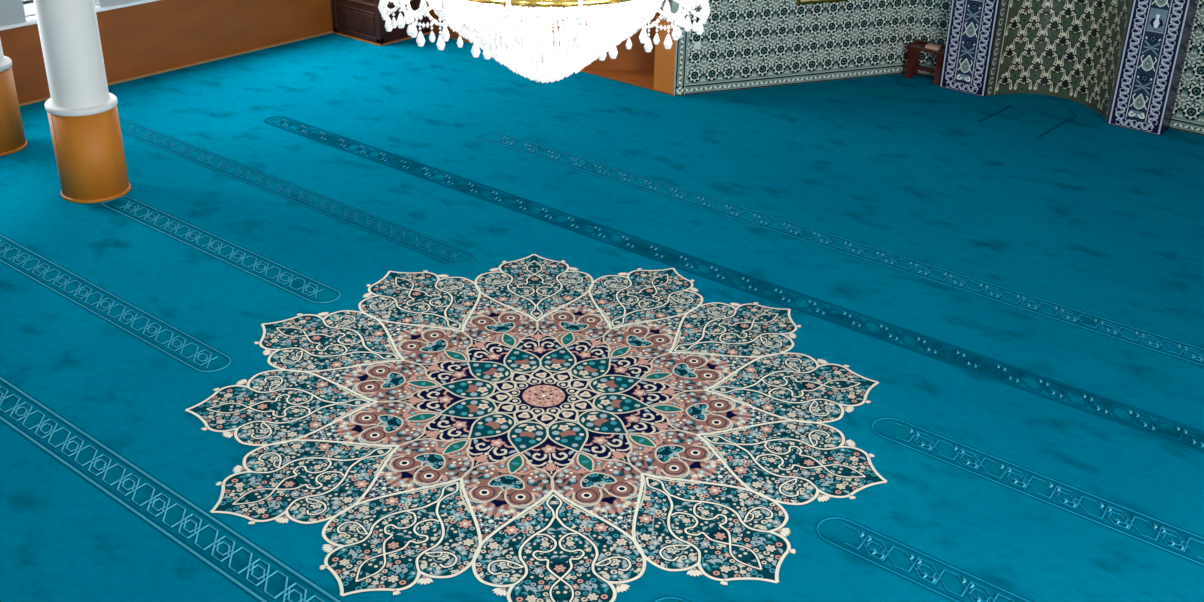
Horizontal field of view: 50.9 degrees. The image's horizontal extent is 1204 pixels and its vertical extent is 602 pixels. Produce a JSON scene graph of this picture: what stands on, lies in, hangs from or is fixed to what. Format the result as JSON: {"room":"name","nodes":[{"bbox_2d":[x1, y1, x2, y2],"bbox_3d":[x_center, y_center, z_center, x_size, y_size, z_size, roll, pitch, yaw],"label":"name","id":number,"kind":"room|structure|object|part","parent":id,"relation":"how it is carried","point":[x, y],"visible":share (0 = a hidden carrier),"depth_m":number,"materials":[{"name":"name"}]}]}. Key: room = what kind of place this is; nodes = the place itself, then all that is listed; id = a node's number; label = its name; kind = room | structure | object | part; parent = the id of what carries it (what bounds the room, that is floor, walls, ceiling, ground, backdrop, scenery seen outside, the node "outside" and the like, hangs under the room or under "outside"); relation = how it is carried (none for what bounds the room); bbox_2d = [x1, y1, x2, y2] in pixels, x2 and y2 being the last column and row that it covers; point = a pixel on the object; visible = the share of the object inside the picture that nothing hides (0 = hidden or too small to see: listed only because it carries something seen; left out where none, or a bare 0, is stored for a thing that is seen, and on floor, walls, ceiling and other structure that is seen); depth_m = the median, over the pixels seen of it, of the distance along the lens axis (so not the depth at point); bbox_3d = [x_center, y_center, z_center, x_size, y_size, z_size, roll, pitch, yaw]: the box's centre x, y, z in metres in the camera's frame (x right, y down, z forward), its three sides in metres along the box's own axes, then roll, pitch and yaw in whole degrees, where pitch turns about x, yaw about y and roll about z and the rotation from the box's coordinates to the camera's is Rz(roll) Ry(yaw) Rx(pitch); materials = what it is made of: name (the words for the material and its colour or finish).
{"room":"mosque","nodes":[
{"label":"mosque","id":0,"kind":"room"},
{"bbox_2d":[0,0,333,103],"bbox_3d":[-7.324,-5.135,12.126,0.330,7.200,18.792,21,33,34],"label":"wall","id":1,"kind":"structure","parent":0,"point":[138,37],"depth_m":15.54,"materials":[{"name":"brown wood"}]},
{"bbox_2d":[22,0,100,21],"bbox_3d":[-6.201,-4.776,13.808,0.220,3.296,0.907,21,33,34],"label":"window","id":2,"kind":"structure","parent":1,"relation":"in","point":[30,17],"depth_m":14.28,"materials":[{"name":"white glass"}]},
{"bbox_2d":[19,31,332,105],"bbox_3d":[-8.495,-1.243,12.306,0.020,0.025,14.964,21,33,34],"label":"baseboard","id":3,"kind":"structure","parent":1,"relation":"attached to","point":[329,32],"depth_m":16.00,"materials":[{"name":"brown wood"}]},
{"bbox_2d":[428,0,675,94],"bbox_3d":[-0.690,-6.649,15.465,5.893,7.200,1.130,21,33,34],"label":"wall","id":4,"kind":"structure","parent":0,"point":[655,69],"depth_m":15.88,"materials":[{"name":"brown wood"}]},
{"bbox_3d":[0.865,-2.978,15.231,0.339,0.900,0.310,21,33,34],"label":"post","id":5,"kind":"part","parent":4,"relation":"part of","materials":[{"name":"brown wood"}]},
{"bbox_2d":[672,0,920,95],"bbox_3d":[2.485,-5.967,14.246,3.368,7.208,0.206,-9,28,-19],"label":"wall","id":6,"kind":"structure","parent":0,"point":[746,44],"depth_m":15.49,"materials":[{"name":"tile"}]},
{"bbox_2d":[694,41,700,48],"bbox_3d":[1.132,-3.034,15.013,0.090,0.090,0.016,-9,28,-19],"label":"wall socket","id":7,"kind":"object","parent":6,"relation":"attached to","point":[697,45],"visible":1,"depth_m":15.01,"materials":[{"name":"white plastic"}]},
{"bbox_2d":[796,0,847,4],"bbox_3d":[2.682,-3.911,15.225,0.704,0.648,0.040,-9,28,-19],"label":"wall plaque","id":8,"kind":"object","parent":6,"relation":"attached to","point":[798,2],"visible":1,"depth_m":15.31,"materials":[{"name":"gold metal"}]},
{"bbox_2d":[434,33,1202,135],"bbox_3d":[-0.157,0.615,9.174,18.768,0.146,19.992,21,33,34],"label":"floor","id":9,"kind":"structure","parent":0,"point":[434,33],"depth_m":15.63,"materials":[{"name":"grey paint"}]},
{"bbox_2d":[0,33,1203,601],"bbox_3d":[-0.432,0.694,8.813,17.538,0.023,19.088,21,33,34],"label":"carpet","id":10,"kind":"object","parent":9,"relation":"on","point":[355,320],"visible":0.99,"depth_m":9.57,"materials":[{"name":"blue carpet"}]},
{"bbox_2d":[0,39,27,155],"bbox_3d":[-6.242,-4.821,11.545,0.631,7.200,0.631,21,33,34],"label":"column","id":11,"kind":"structure","parent":10,"relation":"on","point":[12,136],"depth_m":12.88,"materials":[{"name":"brown wood"}]},
{"bbox_2d":[33,0,130,202],"bbox_3d":[-4.777,-4.277,10.518,0.631,7.200,0.631,21,33,34],"label":"column","id":12,"kind":"structure","parent":10,"relation":"on","point":[83,117],"depth_m":11.53,"materials":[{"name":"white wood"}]},
{"bbox_2d":[331,0,430,45],"bbox_3d":[-3.044,-4.235,17.288,0.977,1.160,0.924,21,33,34],"label":"base cabinet","id":13,"kind":"object","parent":10,"relation":"on","point":[361,20],"visible":0.76,"depth_m":17.12,"materials":[{"name":"brown wood"}]},
{"bbox_3d":[-3.651,-4.228,17.258,0.080,1.150,0.080,21,33,34],"label":"corner post","id":14,"kind":"part","parent":13,"relation":"part of","materials":[{"name":"brown wood"}]},
{"bbox_3d":[-3.532,-3.881,17.283,0.222,0.250,0.024,21,33,34],"label":"raised panel","id":15,"kind":"part","parent":13,"relation":"part of","materials":[{"name":"brown wood"}]},
{"bbox_3d":[-3.330,-3.803,17.136,0.222,0.250,0.024,21,33,34],"label":"raised panel","id":16,"kind":"part","parent":13,"relation":"part of","materials":[{"name":"brown wood"}]},
{"bbox_3d":[-3.129,-3.725,16.988,0.222,0.250,0.024,21,33,34],"label":"raised panel","id":17,"kind":"part","parent":13,"relation":"part of","materials":[{"name":"brown wood"}]},
{"bbox_3d":[-3.045,-4.087,17.372,0.949,0.020,0.906,21,33,34],"label":"moulding","id":18,"kind":"part","parent":13,"relation":"part of","materials":[{"name":"brown wood"}]},
{"bbox_3d":[-2.969,-3.965,16.759,0.080,1.150,0.080,21,33,34],"label":"corner post","id":19,"kind":"part","parent":13,"relation":"part of","materials":[{"name":"brown wood"}]},
{"bbox_3d":[-3.042,-4.180,17.318,0.959,0.035,0.916,21,33,34],"label":"moulding","id":20,"kind":"part","parent":13,"relation":"part of","materials":[{"name":"brown wood"}]},
{"bbox_3d":[-3.052,-3.759,17.531,0.955,0.090,0.912,21,33,34],"label":"moulding","id":21,"kind":"part","parent":13,"relation":"part of","materials":[{"name":"brown wood"}]},
{"bbox_3d":[-2.849,-3.729,17.009,0.024,0.250,0.204,21,33,34],"label":"raised panel","id":22,"kind":"part","parent":13,"relation":"part of","materials":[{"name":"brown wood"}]},
{"bbox_3d":[-2.693,-3.810,17.179,0.024,0.250,0.204,21,33,34],"label":"raised panel","id":23,"kind":"part","parent":13,"relation":"part of","materials":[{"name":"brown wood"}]},
{"bbox_3d":[-2.538,-3.891,17.349,0.024,0.250,0.204,21,33,34],"label":"raised panel","id":24,"kind":"part","parent":13,"relation":"part of","materials":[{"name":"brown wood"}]},
{"bbox_3d":[-2.446,-4.238,17.331,0.080,1.150,0.080,21,33,34],"label":"corner post","id":25,"kind":"part","parent":13,"relation":"part of","materials":[{"name":"brown wood"}]},
{"bbox_2d":[904,40,945,84],"bbox_3d":[4.107,-3.011,15.954,0.510,0.443,0.246,21,33,34],"label":"table","id":26,"kind":"object","parent":10,"relation":"on","point":[914,49],"visible":0.85,"depth_m":15.95,"materials":[{"name":"red wood"}]},
{"bbox_3d":[3.954,-3.044,16.082,0.084,0.383,0.221,21,33,34],"label":"leg","id":27,"kind":"part","parent":26,"relation":"part of","materials":[{"name":"red wood"}]},
{"bbox_2d":[925,43,941,49],"bbox_3d":[4.149,-3.181,15.823,0.170,0.038,0.120,21,33,34],"label":"closed book","id":28,"kind":"object","parent":26,"relation":"on","point":[928,46],"visible":1,"depth_m":15.80,"materials":[{"name":"brown paper"}]},
{"bbox_3d":[4.262,-2.925,15.856,0.084,0.383,0.221,21,33,34],"label":"leg","id":29,"kind":"part","parent":26,"relation":"part of","materials":[{"name":"red wood"}]},
{"bbox_2d":[985,0,1132,122],"bbox_3d":[5.508,-3.779,14.566,1.658,3.129,0.719,21,33,34],"label":"niche","id":30,"kind":"object","parent":10,"relation":"on","point":[1068,49],"visible":1,"depth_m":15.16,"materials":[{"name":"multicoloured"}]},
{"bbox_2d":[940,0,1005,96],"bbox_3d":[4.635,-4.116,15.059,0.583,3.240,0.536,21,33,34],"label":"tiled pillar","id":31,"kind":"structure","parent":9,"relation":"on","point":[972,23],"depth_m":15.33,"materials":[{"name":"blue tile"}]},
{"bbox_3d":[4.465,-4.049,14.862,0.192,3.001,0.002,21,33,34],"label":"vase panel","id":32,"kind":"part","parent":31,"relation":"part of","materials":[{"name":"tile"}]},
{"bbox_2d":[1108,0,1198,135],"bbox_3d":[6.258,-3.489,13.872,0.586,3.240,0.536,21,33,34],"label":"tiled pillar","id":33,"kind":"structure","parent":9,"relation":"on","point":[1158,35],"depth_m":14.06,"materials":[{"name":"blue tile"}]},
{"bbox_3d":[6.089,-3.422,13.676,0.193,3.001,0.002,21,33,34],"label":"vase panel","id":34,"kind":"part","parent":33,"relation":"part of","materials":[{"name":"tile"}]},
{"bbox_2d":[916,0,1203,135],"bbox_3d":[8.201,-4.627,11.802,10.768,7.200,0.206,21,33,34],"label":"wall","id":35,"kind":"structure","parent":0,"point":[934,15],"depth_m":14.31,"materials":[{"name":"tile"}]},
{"bbox_3d":[-0.010,-5.996,5.881,18.168,0.200,19.992,21,33,34],"label":"ceiling","id":36,"kind":"structure","parent":0,"visible":0},
{"bbox_2d":[378,0,710,83],"bbox_3d":[-0.302,-3.566,6.740,2.026,4.926,2.026,21,33,34],"label":"chandelier","id":37,"kind":"object","parent":36,"relation":"hanging from","point":[469,18],"visible":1,"depth_m":7.08,"materials":[{"name":"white glass"}]},
{"bbox_3d":[-1.173,-1.812,7.402,0.333,0.138,0.098,-7,28,-15],"label":"arm","id":38,"kind":"part","parent":37,"relation":"part of","materials":[{"name":"white glass"}]},
{"bbox_3d":[-1.037,-1.673,7.130,0.333,0.138,0.098,-19,33,-35],"label":"arm","id":39,"kind":"part","parent":37,"relation":"part of","materials":[{"name":"clear glass"}]},
{"bbox_2d":[442,0,445,8],"bbox_3d":[-0.848,-1.611,6.790,0.024,0.080,0.024,21,33,34],"label":"candle","id":40,"kind":"object","parent":37,"relation":"on","point":[443,1],"depth_m":6.79,"materials":[{"name":"white wax"}]},
{"bbox_3d":[-0.776,-1.560,6.915,0.100,0.138,0.332,21,33,34],"label":"arm","id":41,"kind":"part","parent":37,"relation":"part of","materials":[{"name":"clear glass"}]},
{"bbox_2d":[506,0,510,15],"bbox_3d":[-0.493,-1.546,6.674,0.024,0.080,0.024,21,33,34],"label":"candle","id":42,"kind":"object","parent":37,"relation":"on","point":[508,3],"depth_m":6.67,"materials":[{"name":"white wax"}]},
{"bbox_3d":[-0.483,-1.508,6.824,0.098,0.138,0.333,4,27,5],"label":"arm","id":43,"kind":"part","parent":37,"relation":"part of","materials":[{"name":"white glass"}]},
{"bbox_3d":[-0.331,-2.280,7.380,0.220,1.800,0.220,21,33,34],"label":"stem","id":44,"kind":"part","parent":37,"relation":"part of","materials":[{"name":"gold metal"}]},
{"bbox_3d":[-0.150,-1.506,6.835,0.098,0.138,0.333,-7,28,-15],"label":"arm","id":45,"kind":"part","parent":37,"relation":"part of","materials":[{"name":"white glass"}]},
{"bbox_2d":[578,1,582,16],"bbox_3d":[-0.114,-1.545,6.690,0.024,0.080,0.024,21,33,34],"label":"candle","id":46,"kind":"object","parent":37,"relation":"on","point":[580,4],"depth_m":6.68,"materials":[{"name":"white wax"}]},
{"bbox_3d":[0.155,-1.562,6.959,0.098,0.138,0.333,-19,33,-35],"label":"arm","id":47,"kind":"part","parent":37,"relation":"part of","materials":[{"name":"clear glass"}]},
{"bbox_2d":[642,0,646,10],"bbox_3d":[0.231,-1.609,6.834,0.024,0.080,0.024,21,33,34],"label":"candle","id":48,"kind":"object","parent":37,"relation":"on","point":[644,6],"depth_m":6.83,"materials":[{"name":"white wax"}]},
{"bbox_3d":[0.398,-1.673,7.195,0.332,0.138,0.100,21,33,34],"label":"arm","id":49,"kind":"part","parent":37,"relation":"part of","materials":[{"name":"clear glass"}]},
{"bbox_3d":[0.503,-1.802,7.458,0.333,0.138,0.098,4,27,5],"label":"arm","id":50,"kind":"part","parent":37,"relation":"part of","materials":[{"name":"clear glass"}]}
]}

